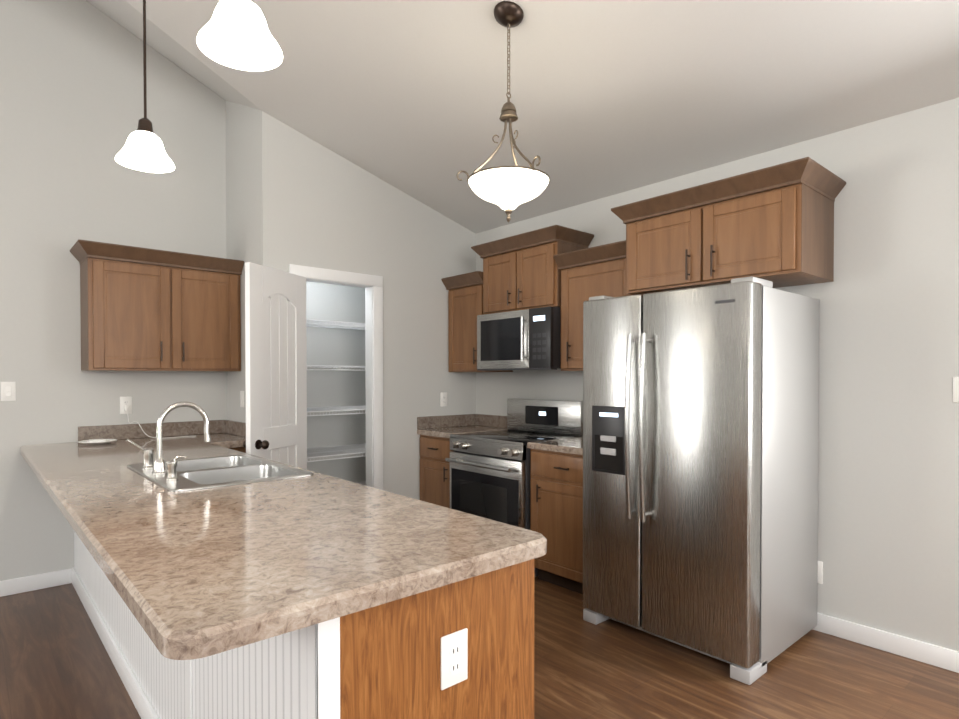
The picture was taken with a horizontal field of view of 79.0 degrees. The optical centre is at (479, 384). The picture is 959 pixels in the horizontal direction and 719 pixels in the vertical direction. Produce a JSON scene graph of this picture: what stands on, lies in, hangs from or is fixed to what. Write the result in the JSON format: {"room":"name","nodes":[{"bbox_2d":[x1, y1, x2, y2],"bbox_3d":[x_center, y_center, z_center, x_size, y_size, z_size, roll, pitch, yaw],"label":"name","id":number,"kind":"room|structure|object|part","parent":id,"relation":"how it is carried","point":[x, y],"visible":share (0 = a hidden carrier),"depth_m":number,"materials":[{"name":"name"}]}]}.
{"room":"kitchen","nodes":[
{"label":"kitchen","id":0,"kind":"room"},
{"bbox_2d":[0,0,365,580],"bbox_3d":[-3.548,-1.354,3.038,8.240,5.300,0.120,-1,1,-41],"label":"wall","id":1,"kind":"structure","parent":0,"point":[71,94],"depth_m":3.80,"materials":[{"name":"paint"}]},
{"bbox_2d":[1,382,15,400],"bbox_3d":[-2.883,0.040,3.556,0.072,0.118,0.010,-1,1,-41],"label":"light switch","id":2,"kind":"object","parent":1,"relation":"attached to","point":[8,391],"visible":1,"depth_m":3.55,"materials":[{"name":"white plastic"}]},
{"bbox_2d":[0,568,71,596],"bbox_3d":[-4.564,1.261,2.084,5.110,0.095,0.019,-1,1,-41],"label":"baseboard","id":3,"kind":"structure","parent":1,"relation":"attached to","point":[61,577],"depth_m":3.65,"materials":[{"name":"white wood"}]},
{"bbox_2d":[120,397,131,413],"bbox_3d":[-2.415,0.139,3.971,0.072,0.118,0.007,-1,1,-41],"label":"outlet","id":4,"kind":"object","parent":1,"relation":"attached to","point":[125,401],"visible":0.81,"depth_m":3.97,"materials":[{"name":"white plastic"}]},
{"bbox_2d":[124,405,187,437],"bbox_3d":[-2.212,0.252,4.037,0.414,0.229,0.164,-1,1,-41],"label":"power cord","id":5,"kind":"object","parent":1,"relation":"attached to","point":[126,407],"visible":0.9,"depth_m":3.95,"materials":[{"name":"white plastic"}]},
{"bbox_2d":[70,239,243,370],"bbox_3d":[-2.156,-0.485,3.938,0.973,0.780,0.383,-1,1,-41],"label":"upper cabinet","id":6,"kind":"object","parent":1,"relation":"attached to","point":[144,309],"visible":1,"depth_m":3.80,"materials":[{"name":"brown wood"}]},
{"bbox_2d":[306,319,364,329],"bbox_3d":[-1.000,-0.474,4.864,1.769,0.038,0.530,-1,1,-41],"label":"shelf","id":7,"kind":"object","parent":1,"relation":"attached to","point":[343,325],"visible":0.23,"depth_m":4.59,"materials":[{"name":"white metal"}]},
{"bbox_2d":[307,365,364,370],"bbox_3d":[-1.000,-0.134,4.868,1.769,0.038,0.530,-1,1,-41],"label":"shelf","id":8,"kind":"object","parent":1,"relation":"attached to","point":[329,367],"visible":0.23,"depth_m":4.47,"materials":[{"name":"white metal"}]},
{"bbox_2d":[307,443,365,461],"bbox_3d":[-1.000,0.546,4.877,1.769,0.038,0.530,-1,1,-41],"label":"shelf","id":9,"kind":"object","parent":1,"relation":"attached to","point":[311,453],"visible":0.21,"depth_m":4.64,"materials":[{"name":"white metal"}]},
{"bbox_2d":[307,405,365,415],"bbox_3d":[-1.000,0.206,4.873,1.769,0.038,0.530,-1,1,-41],"label":"shelf","id":10,"kind":"object","parent":1,"relation":"attached to","point":[332,409],"visible":0.29,"depth_m":4.56,"materials":[{"name":"white metal"}]},
{"bbox_2d":[226,101,256,422],"bbox_3d":[-1.674,-0.819,4.205,0.100,4.200,0.620,-1,1,-41],"label":"wall","id":11,"kind":"structure","parent":0,"point":[241,184],"depth_m":4.17,"materials":[{"name":"paint"}]},
{"bbox_2d":[256,109,475,499],"bbox_3d":[-0.770,-0.823,4.523,1.877,4.200,0.100,-1,1,-41],"label":"wall","id":12,"kind":"structure","parent":0,"point":[319,205],"depth_m":4.52,"materials":[{"name":"paint"}]},
{"bbox_2d":[243,262,306,468],"bbox_3d":[-1.294,0.269,3.752,0.506,2.013,0.354,-1,1,-41],"label":"pantry door","id":13,"kind":"structure","parent":12,"relation":"in","point":[276,363],"depth_m":3.72,"materials":[{"name":"white wood"}]},
{"bbox_2d":[289,264,382,489],"bbox_3d":[-1.057,0.225,4.271,0.740,2.110,0.118,-1,1,-41],"label":"door frame","id":14,"kind":"structure","parent":12,"relation":"attached to","point":[372,285],"depth_m":4.43,"materials":[{"name":"white wood"}]},
{"bbox_2d":[440,392,446,406],"bbox_3d":[-0.298,0.122,4.879,0.072,0.118,0.007,-1,1,-41],"label":"outlet","id":15,"kind":"object","parent":12,"relation":"attached to","point":[443,398],"visible":1,"depth_m":4.87,"materials":[{"name":"white plastic"}]},
{"bbox_2d":[0,576,958,718],"bbox_3d":[-0.955,1.384,0.134,8.240,0.100,7.960,-1,1,-41],"label":"floor","id":16,"kind":"structure","parent":0,"point":[606,669],"depth_m":2.60,"materials":[{"name":"brown wood"}]},
{"bbox_2d":[96,568,115,643],"bbox_3d":[-1.714,0.859,3.255,0.599,0.868,0.657,-1,1,-41],"label":"base cabinet","id":17,"kind":"object","parent":16,"relation":"on","point":[105,598],"depth_m":2.91,"materials":[{"name":"white wood"}]},
{"bbox_2d":[116,596,167,718],"bbox_3d":[-1.198,0.951,2.670,0.599,0.699,1.055,-1,1,-41],"label":"base cabinet","id":18,"kind":"object","parent":16,"relation":"on","point":[150,673],"depth_m":2.31,"materials":[{"name":"white wood"}]},
{"bbox_2d":[168,652,231,718],"bbox_3d":[-0.645,0.875,2.049,0.607,0.868,0.756,-1,1,-41],"label":"base cabinet","id":19,"kind":"object","parent":16,"relation":"on","point":[202,689],"depth_m":1.72,"materials":[{"name":"white wood"}]},
{"bbox_2d":[232,556,540,718],"bbox_3d":[-0.250,0.881,1.601,0.608,0.868,0.580,-1,1,-41],"label":"base cabinet","id":20,"kind":"object","parent":16,"relation":"on","point":[464,650],"depth_m":1.34,"materials":[{"name":"brown wood"}]},
{"bbox_2d":[20,432,546,671],"bbox_3d":[-1.205,0.407,2.672,1.239,0.043,3.556,-1,1,-41],"label":"countertop","id":21,"kind":"structure","parent":20,"relation":"on","point":[205,573],"depth_m":1.48,"materials":[{"name":"beige stone"}]},
{"bbox_2d":[78,439,116,444],"bbox_3d":[-2.418,0.358,3.683,0.210,0.028,0.210,-1,1,-41],"label":"dish","id":22,"kind":"object","parent":21,"relation":"on","point":[96,441],"visible":1,"depth_m":3.65,"materials":[{"name":"white ceramic"}]},
{"bbox_2d":[125,402,210,480],"bbox_3d":[-1.317,0.226,2.509,0.297,0.306,0.448,-1,1,-41],"label":"faucet","id":23,"kind":"object","parent":21,"relation":"on","point":[158,466],"visible":1,"depth_m":2.47,"materials":[{"name":"silver metal"}]},
{"bbox_2d":[127,455,312,491],"bbox_3d":[-1.188,0.469,2.623,0.560,0.182,0.840,-1,1,-41],"label":"sink","id":24,"kind":"object","parent":21,"relation":"in","point":[203,473],"visible":0.48,"depth_m":2.64,"materials":[{"name":"silver metal"}]},
{"bbox_2d":[420,435,452,507],"bbox_3d":[-0.125,0.837,4.732,0.656,0.875,0.464,-1,1,-41],"label":"base cabinet","id":25,"kind":"object","parent":16,"relation":"on","point":[434,472],"visible":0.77,"depth_m":4.54,"materials":[{"name":"brown wood"}]},
{"bbox_2d":[417,414,507,437],"bbox_3d":[-0.116,0.329,4.733,0.632,0.138,0.465,-1,1,-41],"label":"countertop","id":26,"kind":"structure","parent":25,"relation":"on","point":[445,426],"depth_m":4.83,"materials":[{"name":"stone"}]},
{"bbox_2d":[445,398,582,576],"bbox_3d":[0.247,0.698,4.238,0.748,1.165,0.756,-1,1,-41],"label":"range","id":27,"kind":"object","parent":16,"relation":"on","point":[490,474],"visible":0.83,"depth_m":4.10,"materials":[{"name":"grey metal"}]},
{"bbox_2d":[530,449,582,593],"bbox_3d":[0.738,0.850,3.754,0.656,0.875,0.606,-1,1,-41],"label":"base cabinet","id":28,"kind":"object","parent":16,"relation":"on","point":[556,514],"visible":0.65,"depth_m":3.60,"materials":[{"name":"brown wood"}]},
{"bbox_2d":[527,436,582,454],"bbox_3d":[0.747,0.341,3.755,0.632,0.138,0.606,-1,1,-41],"label":"countertop","id":29,"kind":"structure","parent":28,"relation":"on","point":[573,445],"depth_m":3.67,"materials":[{"name":"stone"}]},
{"bbox_2d":[583,276,819,684],"bbox_3d":[1.138,0.408,3.082,0.883,1.775,0.910,-1,1,-41],"label":"fridge","id":30,"kind":"object","parent":16,"relation":"on","point":[700,460],"visible":1,"depth_m":2.76,"materials":[{"name":"grey metal"}]},
{"bbox_2d":[86,0,958,233],"bbox_3d":[-0.955,-2.414,0.084,8.240,2.372,7.960,-1,1,-41],"label":"ceiling","id":31,"kind":"structure","parent":0,"point":[607,98],"depth_m":3.03,"materials":[{"name":"paint"}]},
{"bbox_2d":[115,0,174,172],"bbox_3d":[-1.129,-1.415,1.957,0.176,1.335,0.176,-1,1,-41],"label":"mini pendant light","id":32,"kind":"object","parent":31,"relation":"hanging from","point":[143,150],"visible":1,"depth_m":1.96,"materials":[{"name":"white glass"}]},
{"bbox_3d":[-1.129,-0.798,1.965,0.176,0.100,0.176,-1,1,-41],"label":"lamp shade","id":33,"kind":"part","parent":32,"relation":"part of","materials":[{"name":"white glass"}]},
{"bbox_2d":[197,0,282,70],"bbox_3d":[-0.527,-1.406,1.275,0.176,1.335,0.176,-1,1,-41],"label":"mini pendant light","id":34,"kind":"object","parent":31,"relation":"hanging from","point":[235,34],"visible":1,"depth_m":1.31,"materials":[{"name":"white glass"}]},
{"bbox_2d":[456,1,549,222],"bbox_3d":[0.162,-1.229,2.655,0.413,0.970,0.423,-1,1,-41],"label":"pendant light","id":35,"kind":"object","parent":31,"relation":"hanging from","point":[508,189],"visible":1,"depth_m":2.60,"materials":[{"name":"white glass"}]},
{"bbox_3d":[0.133,-0.867,2.665,0.370,0.130,0.370,-1,1,-41],"label":"glass","id":36,"kind":"part","parent":35,"relation":"part of","materials":[{"name":"white glass"}]},
{"bbox_2d":[476,98,958,650],"bbox_3d":[2.090,-0.223,2.799,0.120,3.045,7.960,-1,1,-41],"label":"wall","id":37,"kind":"structure","parent":0,"point":[888,490],"depth_m":2.84,"materials":[{"name":"paint"}]},
{"bbox_2d":[441,271,512,371],"bbox_3d":[-0.022,-0.497,4.805,0.383,0.780,0.464,-1,1,-41],"label":"upper cabinet","id":38,"kind":"object","parent":37,"relation":"attached to","point":[465,300],"visible":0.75,"depth_m":4.72,"materials":[{"name":"brown wood"}]},
{"bbox_2d":[471,225,593,314],"bbox_3d":[0.375,-0.808,4.331,0.408,0.530,0.874,-1,1,-41],"label":"upper cabinet","id":39,"kind":"object","parent":37,"relation":"attached to","point":[522,271],"visible":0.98,"depth_m":4.15,"materials":[{"name":"brown wood"}]},
{"bbox_2d":[477,306,560,370],"bbox_3d":[0.359,-0.322,4.324,0.450,0.427,0.756,-1,1,-41],"label":"microwave","id":40,"kind":"object","parent":39,"relation":"attached to","point":[527,339],"visible":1,"depth_m":4.14,"materials":[{"name":"grey metal"}]},
{"bbox_2d":[554,240,629,370],"bbox_3d":[0.841,-0.484,3.826,0.383,0.780,0.604,-1,1,-41],"label":"upper cabinet","id":41,"kind":"object","parent":37,"relation":"attached to","point":[587,273],"visible":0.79,"depth_m":3.82,"materials":[{"name":"brown wood"}]},
{"bbox_2d":[611,157,845,294],"bbox_3d":[1.316,-0.786,3.189,0.508,0.500,1.075,-1,1,-41],"label":"upper cabinet","id":42,"kind":"object","parent":37,"relation":"attached to","point":[774,224],"visible":1,"depth_m":2.94,"materials":[{"name":"brown wood"}]},
{"bbox_2d":[817,561,822,583],"bbox_3d":[1.775,0.986,3.074,0.007,0.118,0.072,-1,1,-41],"label":"outlet","id":43,"kind":"object","parent":37,"relation":"attached to","point":[820,573],"visible":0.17,"depth_m":3.05,"materials":[{"name":"white plastic"}]},
{"bbox_2d":[813,612,958,672],"bbox_3d":[1.994,1.252,2.823,0.015,0.095,0.745,-1,1,-41],"label":"baseboard","id":44,"kind":"structure","parent":37,"relation":"attached to","point":[929,653],"depth_m":2.82,"materials":[{"name":"white wood"}]},
{"bbox_2d":[953,377,958,402],"bbox_3d":[2.184,0.022,2.591,0.016,0.118,0.118,-1,1,-41],"label":"light switch","id":45,"kind":"object","parent":37,"relation":"attached to","point":[955,389],"visible":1,"depth_m":2.63,"materials":[{"name":"white plastic"}]}
]}

